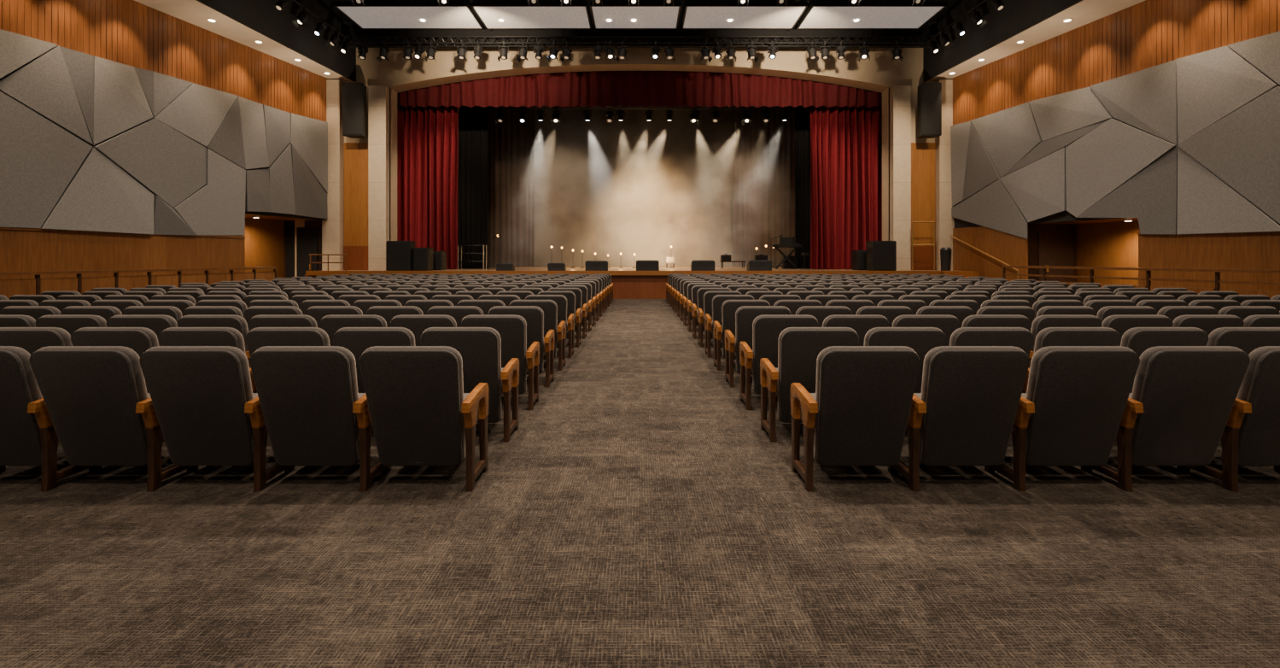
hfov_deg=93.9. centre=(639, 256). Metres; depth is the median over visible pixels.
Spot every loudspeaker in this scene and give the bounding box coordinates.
[342,82,366,138]
[917,82,941,138]
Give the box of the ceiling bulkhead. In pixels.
[196,0,356,81]
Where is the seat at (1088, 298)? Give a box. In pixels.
[1082,294,1129,305]
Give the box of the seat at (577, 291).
[547,287,587,338]
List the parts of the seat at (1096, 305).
backrest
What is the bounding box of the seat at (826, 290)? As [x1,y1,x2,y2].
[811,287,845,294]
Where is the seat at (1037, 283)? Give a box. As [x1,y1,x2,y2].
[1033,280,1060,285]
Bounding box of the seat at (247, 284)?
[243,282,272,287]
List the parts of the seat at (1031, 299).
backrest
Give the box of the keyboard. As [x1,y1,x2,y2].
[771,237,801,268]
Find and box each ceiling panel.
[333,0,483,29]
[471,0,591,29]
[590,1,681,29]
[681,0,808,29]
[796,0,946,29]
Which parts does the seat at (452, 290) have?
backrest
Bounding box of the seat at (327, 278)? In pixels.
[323,277,346,280]
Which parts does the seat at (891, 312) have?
backrest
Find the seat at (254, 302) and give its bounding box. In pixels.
[247,299,298,308]
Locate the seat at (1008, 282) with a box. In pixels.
[1004,280,1030,285]
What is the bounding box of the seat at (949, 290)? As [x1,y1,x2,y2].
[924,287,959,295]
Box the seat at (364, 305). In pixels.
[352,299,402,314]
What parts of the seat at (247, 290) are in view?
backrest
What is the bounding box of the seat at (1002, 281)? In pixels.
[984,279,1008,284]
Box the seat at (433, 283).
[424,280,449,285]
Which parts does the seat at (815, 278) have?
panel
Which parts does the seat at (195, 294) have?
backrest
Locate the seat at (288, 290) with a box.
[280,287,316,299]
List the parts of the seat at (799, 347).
leg, armrest, backrest, panel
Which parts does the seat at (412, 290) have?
backrest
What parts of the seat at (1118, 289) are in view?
panel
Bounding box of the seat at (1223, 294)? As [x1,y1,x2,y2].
[1198,291,1239,298]
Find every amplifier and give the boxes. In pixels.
[720,253,730,261]
[753,255,767,260]
[781,255,798,268]
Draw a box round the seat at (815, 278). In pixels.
[805,277,826,280]
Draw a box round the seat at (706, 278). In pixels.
[702,277,724,280]
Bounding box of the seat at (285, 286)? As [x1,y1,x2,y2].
[281,285,314,289]
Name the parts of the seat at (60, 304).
backrest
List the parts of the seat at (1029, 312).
backrest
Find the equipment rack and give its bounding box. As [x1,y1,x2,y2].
[457,245,486,268]
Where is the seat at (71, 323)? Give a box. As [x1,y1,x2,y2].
[35,314,106,334]
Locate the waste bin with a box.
[940,247,951,270]
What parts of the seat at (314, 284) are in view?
backrest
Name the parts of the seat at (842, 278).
panel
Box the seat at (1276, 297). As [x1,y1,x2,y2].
[1270,294,1279,299]
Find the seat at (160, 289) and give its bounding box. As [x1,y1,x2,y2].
[128,287,165,294]
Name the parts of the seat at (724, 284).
backrest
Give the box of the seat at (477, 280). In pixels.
[464,279,487,282]
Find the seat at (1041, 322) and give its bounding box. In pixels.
[1029,314,1101,366]
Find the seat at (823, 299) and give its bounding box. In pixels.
[805,294,847,305]
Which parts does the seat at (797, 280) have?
panel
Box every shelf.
[457,252,485,253]
[458,245,485,245]
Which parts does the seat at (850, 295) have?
backrest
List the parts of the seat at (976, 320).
backrest, panel, armrest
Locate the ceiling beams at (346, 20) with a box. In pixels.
[342,0,936,31]
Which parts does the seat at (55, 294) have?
backrest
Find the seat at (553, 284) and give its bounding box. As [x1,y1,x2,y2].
[531,282,559,287]
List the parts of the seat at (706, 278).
panel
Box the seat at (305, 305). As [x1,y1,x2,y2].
[299,299,350,314]
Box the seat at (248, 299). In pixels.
[243,294,287,307]
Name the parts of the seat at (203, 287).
backrest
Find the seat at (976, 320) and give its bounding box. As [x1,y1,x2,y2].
[961,314,1034,368]
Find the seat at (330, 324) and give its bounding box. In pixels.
[319,314,386,345]
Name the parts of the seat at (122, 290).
backrest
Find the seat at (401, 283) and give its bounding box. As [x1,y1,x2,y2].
[394,280,420,285]
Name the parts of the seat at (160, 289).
panel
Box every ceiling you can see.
[134,0,350,80]
[339,0,939,4]
[929,0,1145,80]
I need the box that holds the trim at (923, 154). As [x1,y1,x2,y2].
[911,142,935,245]
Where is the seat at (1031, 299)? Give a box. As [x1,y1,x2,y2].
[991,294,1035,308]
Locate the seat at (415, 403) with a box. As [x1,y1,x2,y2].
[352,345,489,491]
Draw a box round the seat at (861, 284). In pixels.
[847,282,875,287]
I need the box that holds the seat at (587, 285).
[563,282,596,326]
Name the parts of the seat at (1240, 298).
backrest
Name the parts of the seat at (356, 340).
backrest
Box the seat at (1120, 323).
[1101,314,1173,345]
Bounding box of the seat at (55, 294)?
[40,291,81,298]
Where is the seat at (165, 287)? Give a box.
[145,285,177,292]
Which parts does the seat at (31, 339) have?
backrest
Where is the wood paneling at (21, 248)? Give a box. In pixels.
[0,227,245,279]
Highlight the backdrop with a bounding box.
[534,109,732,266]
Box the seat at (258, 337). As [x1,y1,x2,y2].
[245,327,329,392]
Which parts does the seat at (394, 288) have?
backrest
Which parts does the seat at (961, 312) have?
backrest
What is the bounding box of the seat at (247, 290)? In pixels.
[242,287,278,295]
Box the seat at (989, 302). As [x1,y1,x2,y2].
[980,299,1031,308]
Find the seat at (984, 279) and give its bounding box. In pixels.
[981,277,1005,280]
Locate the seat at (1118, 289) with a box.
[1113,287,1150,294]
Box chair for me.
[666,257,674,268]
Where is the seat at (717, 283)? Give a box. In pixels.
[713,280,738,285]
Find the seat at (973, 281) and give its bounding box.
[957,279,980,285]
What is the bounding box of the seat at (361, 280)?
[354,279,377,282]
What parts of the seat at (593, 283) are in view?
backrest, panel, leg, armrest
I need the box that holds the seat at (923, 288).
[897,285,928,291]
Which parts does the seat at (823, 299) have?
backrest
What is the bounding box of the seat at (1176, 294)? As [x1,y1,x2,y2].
[1157,291,1197,299]
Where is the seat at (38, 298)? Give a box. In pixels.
[8,294,55,303]
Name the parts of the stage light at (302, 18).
barn door, barn door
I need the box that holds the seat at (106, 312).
[60,305,122,321]
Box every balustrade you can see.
[0,266,277,298]
[1001,265,1279,298]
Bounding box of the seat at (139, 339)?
[70,327,158,392]
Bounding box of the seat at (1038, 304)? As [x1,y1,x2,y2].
[1032,299,1083,319]
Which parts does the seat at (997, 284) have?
backrest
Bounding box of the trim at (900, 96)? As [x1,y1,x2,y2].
[888,85,911,270]
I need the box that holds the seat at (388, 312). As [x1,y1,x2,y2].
[366,305,423,327]
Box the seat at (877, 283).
[859,280,884,285]
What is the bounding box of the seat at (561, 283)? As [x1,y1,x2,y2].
[540,280,565,285]
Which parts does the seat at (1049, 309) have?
panel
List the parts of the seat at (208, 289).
backrest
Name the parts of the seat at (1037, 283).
backrest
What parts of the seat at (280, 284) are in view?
backrest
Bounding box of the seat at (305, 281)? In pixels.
[298,279,322,285]
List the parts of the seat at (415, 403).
armrest, leg, panel, backrest, armrest, leg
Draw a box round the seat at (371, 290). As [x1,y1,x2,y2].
[357,287,391,294]
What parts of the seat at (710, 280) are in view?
panel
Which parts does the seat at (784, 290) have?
backrest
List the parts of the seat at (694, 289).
leg, armrest, backrest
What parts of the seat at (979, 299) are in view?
backrest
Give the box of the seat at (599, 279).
[579,277,605,312]
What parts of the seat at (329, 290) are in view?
backrest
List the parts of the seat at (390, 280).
panel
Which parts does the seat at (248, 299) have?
backrest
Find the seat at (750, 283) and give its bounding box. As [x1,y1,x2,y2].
[742,280,767,285]
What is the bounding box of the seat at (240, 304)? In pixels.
[195,299,247,318]
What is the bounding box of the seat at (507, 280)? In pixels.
[491,279,514,282]
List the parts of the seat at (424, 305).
backrest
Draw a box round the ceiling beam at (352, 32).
[344,4,934,47]
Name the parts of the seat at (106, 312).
backrest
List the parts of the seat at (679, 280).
leg, armrest, panel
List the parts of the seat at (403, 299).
backrest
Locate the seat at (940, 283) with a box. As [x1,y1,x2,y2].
[917,280,944,285]
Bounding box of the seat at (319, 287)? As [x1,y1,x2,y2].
[315,285,347,291]
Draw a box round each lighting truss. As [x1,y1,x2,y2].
[354,0,924,46]
[488,105,787,106]
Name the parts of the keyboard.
stand leg, stand leg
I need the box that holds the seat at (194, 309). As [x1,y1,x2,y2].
[182,305,243,317]
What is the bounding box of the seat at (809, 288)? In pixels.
[794,285,825,291]
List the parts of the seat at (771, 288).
backrest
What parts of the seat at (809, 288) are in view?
backrest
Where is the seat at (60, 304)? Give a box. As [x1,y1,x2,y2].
[38,299,90,311]
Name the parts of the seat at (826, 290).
backrest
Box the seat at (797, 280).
[791,279,814,282]
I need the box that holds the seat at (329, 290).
[319,287,354,295]
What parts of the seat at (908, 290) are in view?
backrest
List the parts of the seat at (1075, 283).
backrest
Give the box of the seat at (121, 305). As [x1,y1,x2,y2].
[90,299,143,313]
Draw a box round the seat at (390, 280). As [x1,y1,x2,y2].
[381,279,404,282]
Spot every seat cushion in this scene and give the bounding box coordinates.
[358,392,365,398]
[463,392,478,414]
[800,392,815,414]
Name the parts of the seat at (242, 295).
backrest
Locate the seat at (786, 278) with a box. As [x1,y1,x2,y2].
[780,277,800,280]
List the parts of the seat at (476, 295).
backrest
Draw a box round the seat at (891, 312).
[855,305,912,327]
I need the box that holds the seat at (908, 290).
[887,287,921,294]
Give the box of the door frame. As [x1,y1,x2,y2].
[284,220,321,277]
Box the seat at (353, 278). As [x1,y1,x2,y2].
[349,277,372,280]
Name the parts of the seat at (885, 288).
backrest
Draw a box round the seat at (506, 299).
[478,294,520,305]
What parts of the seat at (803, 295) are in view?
backrest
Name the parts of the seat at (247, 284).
backrest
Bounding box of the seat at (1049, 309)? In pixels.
[1035,305,1096,317]
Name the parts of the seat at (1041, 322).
panel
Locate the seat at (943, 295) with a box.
[910,291,948,299]
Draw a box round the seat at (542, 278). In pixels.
[528,277,549,280]
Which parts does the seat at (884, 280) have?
panel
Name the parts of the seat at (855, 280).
panel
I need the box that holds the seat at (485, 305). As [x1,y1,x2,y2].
[456,299,505,314]
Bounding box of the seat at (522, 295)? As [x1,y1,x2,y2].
[496,291,533,299]
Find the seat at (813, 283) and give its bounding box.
[800,280,825,285]
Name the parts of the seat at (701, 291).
leg, armrest, panel, backrest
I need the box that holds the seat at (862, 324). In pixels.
[822,314,888,345]
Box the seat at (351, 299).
[337,294,380,305]
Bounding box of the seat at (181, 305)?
[143,299,194,316]
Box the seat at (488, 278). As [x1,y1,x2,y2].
[478,277,499,280]
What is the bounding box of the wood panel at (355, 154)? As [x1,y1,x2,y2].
[343,142,368,245]
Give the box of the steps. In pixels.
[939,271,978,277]
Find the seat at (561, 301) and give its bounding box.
[525,294,574,357]
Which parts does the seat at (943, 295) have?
backrest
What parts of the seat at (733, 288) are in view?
backrest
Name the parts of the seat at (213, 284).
backrest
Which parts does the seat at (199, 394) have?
armrest, leg, backrest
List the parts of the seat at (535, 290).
backrest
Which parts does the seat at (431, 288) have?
backrest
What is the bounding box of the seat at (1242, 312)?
[1218,305,1279,320]
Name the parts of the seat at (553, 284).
backrest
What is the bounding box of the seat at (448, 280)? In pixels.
[437,279,460,282]
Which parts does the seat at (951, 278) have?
panel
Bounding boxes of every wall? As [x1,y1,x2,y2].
[0,57,324,270]
[243,214,316,277]
[294,47,937,276]
[304,274,931,298]
[923,0,1082,81]
[954,57,1279,280]
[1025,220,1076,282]
[1041,217,1139,285]
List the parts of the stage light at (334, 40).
barn door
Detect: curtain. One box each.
[397,105,458,268]
[457,105,488,268]
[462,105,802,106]
[488,106,534,266]
[731,109,795,266]
[810,105,882,268]
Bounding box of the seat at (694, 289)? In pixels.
[687,285,722,332]
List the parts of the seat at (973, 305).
backrest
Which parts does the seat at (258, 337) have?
armrest, panel, backrest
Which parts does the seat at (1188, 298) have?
backrest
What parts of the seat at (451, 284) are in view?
backrest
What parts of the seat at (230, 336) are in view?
panel, backrest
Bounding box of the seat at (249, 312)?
[244,305,303,332]
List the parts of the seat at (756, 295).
backrest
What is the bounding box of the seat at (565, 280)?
[547,279,571,282]
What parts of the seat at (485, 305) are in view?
backrest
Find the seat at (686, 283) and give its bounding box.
[679,280,708,321]
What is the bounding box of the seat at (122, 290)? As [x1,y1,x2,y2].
[90,287,127,294]
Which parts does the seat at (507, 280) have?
panel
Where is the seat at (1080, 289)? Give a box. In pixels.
[1075,287,1112,292]
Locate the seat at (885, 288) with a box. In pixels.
[863,285,894,291]
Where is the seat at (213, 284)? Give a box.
[210,282,239,287]
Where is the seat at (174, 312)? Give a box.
[122,305,182,322]
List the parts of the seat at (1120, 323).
backrest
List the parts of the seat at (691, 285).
leg, armrest, backrest, panel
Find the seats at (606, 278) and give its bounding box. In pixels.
[292,273,986,309]
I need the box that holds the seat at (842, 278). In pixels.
[830,277,852,280]
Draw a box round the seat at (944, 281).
[929,279,952,283]
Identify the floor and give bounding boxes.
[0,298,1279,667]
[339,266,939,270]
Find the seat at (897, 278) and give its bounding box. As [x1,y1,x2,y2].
[882,277,903,280]
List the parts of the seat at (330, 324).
backrest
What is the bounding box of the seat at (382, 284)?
[371,282,399,287]
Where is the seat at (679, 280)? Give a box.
[673,277,699,312]
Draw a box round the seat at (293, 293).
[288,291,327,299]
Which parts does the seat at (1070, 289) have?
backrest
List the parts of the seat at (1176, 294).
backrest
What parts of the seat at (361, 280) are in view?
panel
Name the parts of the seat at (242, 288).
backrest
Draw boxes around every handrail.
[309,254,347,270]
[950,234,1019,279]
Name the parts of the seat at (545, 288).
backrest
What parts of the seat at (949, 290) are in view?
backrest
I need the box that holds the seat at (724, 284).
[719,282,748,287]
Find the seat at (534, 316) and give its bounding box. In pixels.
[488,305,554,387]
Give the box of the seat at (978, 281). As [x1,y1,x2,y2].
[974,280,1002,285]
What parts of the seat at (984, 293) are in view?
backrest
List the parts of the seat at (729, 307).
leg, armrest, panel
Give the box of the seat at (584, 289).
[556,285,591,332]
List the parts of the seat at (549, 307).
panel, backrest, leg, armrest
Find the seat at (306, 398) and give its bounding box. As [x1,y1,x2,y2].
[244,345,365,491]
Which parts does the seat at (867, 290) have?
backrest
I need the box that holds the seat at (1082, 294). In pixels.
[1074,291,1114,303]
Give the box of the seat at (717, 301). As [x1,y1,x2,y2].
[704,294,754,357]
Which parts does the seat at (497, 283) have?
backrest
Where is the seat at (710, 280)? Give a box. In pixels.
[707,279,731,282]
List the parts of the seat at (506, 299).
backrest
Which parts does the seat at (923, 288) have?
backrest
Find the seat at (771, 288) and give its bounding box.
[760,285,790,291]
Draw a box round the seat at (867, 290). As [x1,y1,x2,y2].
[849,287,883,294]
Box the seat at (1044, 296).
[1037,294,1082,302]
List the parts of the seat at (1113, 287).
backrest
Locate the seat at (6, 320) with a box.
[0,314,35,327]
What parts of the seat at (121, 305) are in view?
backrest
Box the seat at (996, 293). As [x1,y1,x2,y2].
[991,291,1031,298]
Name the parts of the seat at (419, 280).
panel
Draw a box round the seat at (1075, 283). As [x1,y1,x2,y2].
[1070,282,1100,287]
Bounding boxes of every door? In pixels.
[286,227,318,277]
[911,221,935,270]
[1037,231,1074,282]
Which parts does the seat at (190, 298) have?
panel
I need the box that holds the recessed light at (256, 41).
[254,40,263,43]
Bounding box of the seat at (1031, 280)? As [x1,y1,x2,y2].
[1011,279,1035,282]
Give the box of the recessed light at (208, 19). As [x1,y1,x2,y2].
[206,17,216,22]
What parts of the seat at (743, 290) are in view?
backrest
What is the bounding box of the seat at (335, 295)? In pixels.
[330,291,368,299]
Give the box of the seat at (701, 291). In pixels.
[691,287,731,338]
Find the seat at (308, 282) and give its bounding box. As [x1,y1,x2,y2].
[305,280,332,285]
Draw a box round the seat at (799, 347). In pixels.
[759,327,859,442]
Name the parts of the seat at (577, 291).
backrest, panel, leg, armrest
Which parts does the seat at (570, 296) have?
backrest, armrest, leg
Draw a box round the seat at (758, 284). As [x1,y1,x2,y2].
[752,282,779,287]
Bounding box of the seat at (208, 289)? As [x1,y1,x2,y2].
[204,287,240,294]
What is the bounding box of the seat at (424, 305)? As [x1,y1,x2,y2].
[404,299,453,314]
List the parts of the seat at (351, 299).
backrest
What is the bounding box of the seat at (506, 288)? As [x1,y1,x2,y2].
[488,285,518,291]
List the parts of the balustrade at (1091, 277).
post, rail, post, panel, rail, post, rail, panel, rail, post, rail, panel, post, rail, panel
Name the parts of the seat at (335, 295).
backrest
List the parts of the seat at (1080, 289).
panel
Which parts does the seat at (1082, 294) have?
backrest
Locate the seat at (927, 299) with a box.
[898,294,941,305]
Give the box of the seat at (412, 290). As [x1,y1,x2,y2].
[395,287,429,294]
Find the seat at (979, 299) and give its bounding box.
[944,294,988,309]
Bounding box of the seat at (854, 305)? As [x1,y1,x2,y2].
[825,299,874,314]
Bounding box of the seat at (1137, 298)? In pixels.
[1130,294,1176,304]
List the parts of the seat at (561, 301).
panel, backrest, armrest, leg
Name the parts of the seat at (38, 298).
backrest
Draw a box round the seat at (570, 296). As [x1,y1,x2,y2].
[537,291,581,347]
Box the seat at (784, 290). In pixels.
[773,287,807,294]
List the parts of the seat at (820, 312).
backrest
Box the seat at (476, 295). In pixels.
[455,291,492,299]
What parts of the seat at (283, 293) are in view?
panel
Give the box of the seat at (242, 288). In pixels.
[213,285,245,291]
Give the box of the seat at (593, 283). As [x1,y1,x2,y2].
[570,280,599,321]
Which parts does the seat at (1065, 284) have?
backrest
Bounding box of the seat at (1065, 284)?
[1039,282,1069,287]
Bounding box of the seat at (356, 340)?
[333,327,414,392]
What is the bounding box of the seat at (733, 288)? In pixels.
[726,285,756,291]
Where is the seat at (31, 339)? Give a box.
[0,327,72,354]
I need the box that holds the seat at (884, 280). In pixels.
[874,279,897,282]
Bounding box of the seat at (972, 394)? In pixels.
[913,345,1034,491]
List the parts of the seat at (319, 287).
backrest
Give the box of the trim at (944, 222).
[935,79,954,270]
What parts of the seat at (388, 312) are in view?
backrest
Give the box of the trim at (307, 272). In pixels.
[305,270,973,274]
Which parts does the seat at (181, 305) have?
backrest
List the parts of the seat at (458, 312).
backrest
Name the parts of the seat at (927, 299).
backrest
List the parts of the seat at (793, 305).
backrest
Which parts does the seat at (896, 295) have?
backrest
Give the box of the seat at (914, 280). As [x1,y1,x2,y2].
[901,279,924,282]
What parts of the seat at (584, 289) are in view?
backrest, armrest, leg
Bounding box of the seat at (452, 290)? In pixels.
[433,287,467,294]
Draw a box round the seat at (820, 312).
[795,305,852,327]
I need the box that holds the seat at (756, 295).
[745,291,783,299]
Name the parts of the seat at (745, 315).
leg, armrest, backrest, panel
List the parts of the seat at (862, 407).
leg, armrest, backrest, panel, leg, armrest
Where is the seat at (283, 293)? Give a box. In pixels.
[247,291,288,299]
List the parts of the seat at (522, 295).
backrest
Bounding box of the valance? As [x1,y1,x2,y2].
[397,70,882,107]
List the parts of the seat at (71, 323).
backrest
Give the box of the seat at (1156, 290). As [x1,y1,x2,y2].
[1151,287,1188,294]
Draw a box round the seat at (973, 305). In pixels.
[929,299,979,314]
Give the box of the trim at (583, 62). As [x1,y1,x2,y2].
[388,60,890,87]
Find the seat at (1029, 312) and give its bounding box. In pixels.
[976,305,1034,332]
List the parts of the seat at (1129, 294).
backrest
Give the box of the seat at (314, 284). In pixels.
[307,282,335,289]
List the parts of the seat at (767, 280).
panel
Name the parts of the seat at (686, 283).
leg, armrest, backrest, panel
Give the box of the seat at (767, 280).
[764,279,787,282]
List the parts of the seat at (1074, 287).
backrest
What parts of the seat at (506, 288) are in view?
backrest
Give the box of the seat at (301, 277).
[298,277,321,280]
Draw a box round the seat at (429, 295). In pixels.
[414,291,451,299]
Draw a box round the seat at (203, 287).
[179,285,211,293]
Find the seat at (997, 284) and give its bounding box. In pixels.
[975,282,1004,290]
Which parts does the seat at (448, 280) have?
panel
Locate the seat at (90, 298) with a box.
[55,294,101,303]
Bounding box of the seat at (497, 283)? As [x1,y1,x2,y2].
[482,280,507,285]
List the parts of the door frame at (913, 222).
post, rail, post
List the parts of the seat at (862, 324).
backrest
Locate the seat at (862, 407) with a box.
[790,345,926,491]
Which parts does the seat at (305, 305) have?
backrest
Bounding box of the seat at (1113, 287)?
[1102,285,1134,292]
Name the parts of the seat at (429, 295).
backrest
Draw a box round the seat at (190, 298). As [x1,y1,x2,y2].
[149,294,196,305]
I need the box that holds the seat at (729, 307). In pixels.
[713,299,770,370]
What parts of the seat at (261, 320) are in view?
armrest, panel, backrest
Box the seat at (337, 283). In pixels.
[334,280,361,285]
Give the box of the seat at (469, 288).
[454,285,484,291]
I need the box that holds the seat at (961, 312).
[916,305,974,327]
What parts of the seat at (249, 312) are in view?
backrest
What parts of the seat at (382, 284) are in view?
backrest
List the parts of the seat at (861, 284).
backrest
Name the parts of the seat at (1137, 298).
backrest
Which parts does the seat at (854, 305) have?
backrest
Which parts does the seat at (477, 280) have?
panel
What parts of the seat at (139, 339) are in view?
backrest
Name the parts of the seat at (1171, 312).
backrest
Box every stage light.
[274,0,291,11]
[292,4,309,28]
[312,17,327,36]
[325,28,339,48]
[339,35,352,53]
[350,0,364,5]
[357,40,368,59]
[376,40,389,62]
[401,40,413,61]
[413,40,425,58]
[424,40,436,61]
[437,0,449,5]
[455,40,467,61]
[473,40,483,59]
[494,106,505,124]
[497,40,508,62]
[516,40,528,62]
[518,106,526,122]
[527,0,538,5]
[533,40,543,59]
[536,106,544,120]
[546,40,559,61]
[550,106,560,123]
[552,106,561,115]
[560,0,571,5]
[560,40,572,62]
[583,106,591,120]
[592,0,602,5]
[592,40,602,59]
[604,40,616,60]
[605,106,613,122]
[616,40,627,61]
[616,106,625,120]
[628,0,638,5]
[644,106,653,120]
[650,40,660,58]
[663,0,673,5]
[664,40,675,62]
[665,106,673,120]
[689,106,698,123]
[691,106,700,119]
[700,40,712,62]
[711,106,719,122]
[712,40,722,58]
[725,40,736,61]
[737,0,748,5]
[740,106,748,120]
[742,107,751,123]
[747,40,758,62]
[761,106,770,122]
[767,40,777,58]
[776,0,787,5]
[780,106,789,120]
[806,40,819,62]
[819,40,830,61]
[835,40,846,59]
[848,0,860,5]
[859,40,870,60]
[891,40,903,61]
[912,0,925,5]
[926,35,939,53]
[939,28,954,48]
[952,17,966,36]
[970,4,987,28]
[988,0,1005,11]
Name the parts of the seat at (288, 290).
backrest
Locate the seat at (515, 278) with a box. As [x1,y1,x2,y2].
[503,277,524,280]
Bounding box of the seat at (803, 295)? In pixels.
[786,291,824,299]
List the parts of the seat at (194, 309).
panel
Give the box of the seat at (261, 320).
[245,314,317,368]
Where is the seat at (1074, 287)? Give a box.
[1068,285,1099,293]
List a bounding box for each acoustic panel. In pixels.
[0,29,58,78]
[0,45,93,144]
[0,91,92,227]
[40,147,153,233]
[59,46,93,144]
[93,56,153,145]
[93,118,206,207]
[134,67,154,116]
[152,71,192,116]
[153,83,237,146]
[153,195,197,235]
[173,148,245,234]
[206,95,245,169]
[238,96,268,169]
[245,168,271,211]
[263,104,290,166]
[268,144,295,214]
[290,112,327,192]
[290,143,327,218]
[950,121,970,206]
[951,179,1027,239]
[963,121,999,199]
[970,102,1041,177]
[999,117,1112,178]
[999,147,1065,222]
[1028,86,1112,140]
[1065,118,1176,216]
[1075,146,1177,233]
[1089,59,1177,144]
[1176,46,1278,144]
[1177,86,1279,223]
[1177,146,1279,233]
[1227,30,1279,85]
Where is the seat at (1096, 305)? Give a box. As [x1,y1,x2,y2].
[1084,299,1136,314]
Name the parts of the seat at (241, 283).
backrest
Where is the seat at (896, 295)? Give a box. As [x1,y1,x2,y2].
[869,291,906,299]
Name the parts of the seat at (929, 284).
backrest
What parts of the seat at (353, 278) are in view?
panel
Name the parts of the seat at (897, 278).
panel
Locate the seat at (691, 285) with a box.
[683,282,715,326]
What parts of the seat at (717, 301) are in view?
leg, armrest, backrest, panel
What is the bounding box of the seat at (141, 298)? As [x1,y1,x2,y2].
[102,294,148,304]
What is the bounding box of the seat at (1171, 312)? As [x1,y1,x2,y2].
[1157,305,1218,321]
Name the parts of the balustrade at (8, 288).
panel, post, panel, post, panel, post, panel, rail, post, panel, post, panel, post, panel, post, panel, post, panel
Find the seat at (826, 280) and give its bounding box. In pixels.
[818,279,841,282]
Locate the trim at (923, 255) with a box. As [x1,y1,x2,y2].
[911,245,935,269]
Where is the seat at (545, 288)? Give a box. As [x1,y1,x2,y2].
[522,285,552,291]
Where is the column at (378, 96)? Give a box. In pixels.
[368,85,390,270]
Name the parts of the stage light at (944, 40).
barn door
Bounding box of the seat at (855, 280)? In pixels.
[847,279,870,282]
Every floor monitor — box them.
[496,263,514,270]
[547,263,566,270]
[584,260,607,270]
[636,260,659,270]
[690,260,714,270]
[746,260,771,270]
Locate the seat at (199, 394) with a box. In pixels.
[135,345,257,491]
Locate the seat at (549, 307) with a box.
[509,299,566,370]
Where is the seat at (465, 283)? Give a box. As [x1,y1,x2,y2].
[453,280,478,285]
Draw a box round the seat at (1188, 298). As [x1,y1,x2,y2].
[1177,294,1223,303]
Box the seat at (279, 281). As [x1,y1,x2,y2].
[276,280,304,285]
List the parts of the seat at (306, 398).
armrest, leg, backrest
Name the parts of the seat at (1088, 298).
panel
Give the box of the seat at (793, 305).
[773,299,822,314]
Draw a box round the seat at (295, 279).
[274,277,297,280]
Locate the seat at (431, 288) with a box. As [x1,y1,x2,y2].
[419,285,450,291]
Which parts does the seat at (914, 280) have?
panel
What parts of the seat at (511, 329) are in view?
panel, backrest, armrest, leg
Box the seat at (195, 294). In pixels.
[164,291,204,303]
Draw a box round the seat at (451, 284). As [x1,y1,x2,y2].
[435,282,463,287]
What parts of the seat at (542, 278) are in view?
panel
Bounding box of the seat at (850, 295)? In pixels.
[827,291,865,299]
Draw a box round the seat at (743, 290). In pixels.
[736,287,769,294]
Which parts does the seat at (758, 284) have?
backrest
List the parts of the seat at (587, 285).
backrest, panel, armrest, leg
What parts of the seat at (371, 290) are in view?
backrest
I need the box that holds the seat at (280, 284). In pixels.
[274,282,303,290]
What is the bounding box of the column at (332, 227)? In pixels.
[321,79,344,270]
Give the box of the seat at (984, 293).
[951,291,990,299]
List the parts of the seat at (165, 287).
backrest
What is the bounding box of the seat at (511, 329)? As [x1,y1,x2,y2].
[461,314,539,409]
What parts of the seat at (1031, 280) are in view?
panel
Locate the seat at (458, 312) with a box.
[426,305,483,327]
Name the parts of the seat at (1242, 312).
backrest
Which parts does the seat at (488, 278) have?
panel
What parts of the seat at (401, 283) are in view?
panel, backrest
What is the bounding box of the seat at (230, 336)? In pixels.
[157,327,245,442]
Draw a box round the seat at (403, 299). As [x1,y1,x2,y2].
[384,294,426,305]
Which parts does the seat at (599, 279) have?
panel, leg, armrest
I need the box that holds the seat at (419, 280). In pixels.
[409,279,432,282]
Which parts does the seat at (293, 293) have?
backrest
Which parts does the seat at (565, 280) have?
panel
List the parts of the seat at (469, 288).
backrest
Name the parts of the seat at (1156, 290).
backrest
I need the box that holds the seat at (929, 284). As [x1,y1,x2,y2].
[911,282,940,287]
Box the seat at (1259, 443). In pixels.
[1221,345,1279,471]
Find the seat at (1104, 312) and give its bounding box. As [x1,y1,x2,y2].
[1096,305,1157,322]
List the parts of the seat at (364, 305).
backrest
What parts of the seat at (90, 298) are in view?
backrest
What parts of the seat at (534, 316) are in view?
panel, backrest, armrest, leg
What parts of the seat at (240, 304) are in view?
backrest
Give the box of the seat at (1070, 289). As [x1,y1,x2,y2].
[1038,287,1074,294]
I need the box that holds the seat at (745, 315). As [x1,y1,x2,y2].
[724,305,790,387]
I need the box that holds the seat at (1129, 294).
[1116,291,1156,299]
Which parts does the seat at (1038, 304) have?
backrest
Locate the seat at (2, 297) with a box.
[0,294,8,299]
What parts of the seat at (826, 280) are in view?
panel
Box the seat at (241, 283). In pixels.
[219,280,245,285]
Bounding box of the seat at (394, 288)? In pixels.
[385,285,415,291]
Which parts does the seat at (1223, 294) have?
backrest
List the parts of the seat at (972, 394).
backrest, leg, armrest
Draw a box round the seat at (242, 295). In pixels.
[206,291,246,301]
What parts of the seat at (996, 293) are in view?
panel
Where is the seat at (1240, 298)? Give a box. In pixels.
[1223,294,1270,303]
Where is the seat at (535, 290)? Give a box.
[509,287,543,294]
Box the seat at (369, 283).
[365,280,390,285]
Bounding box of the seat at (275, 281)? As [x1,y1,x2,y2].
[270,279,294,284]
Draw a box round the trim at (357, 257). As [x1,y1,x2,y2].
[343,245,368,269]
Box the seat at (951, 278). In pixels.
[932,277,955,280]
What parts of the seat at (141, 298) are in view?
backrest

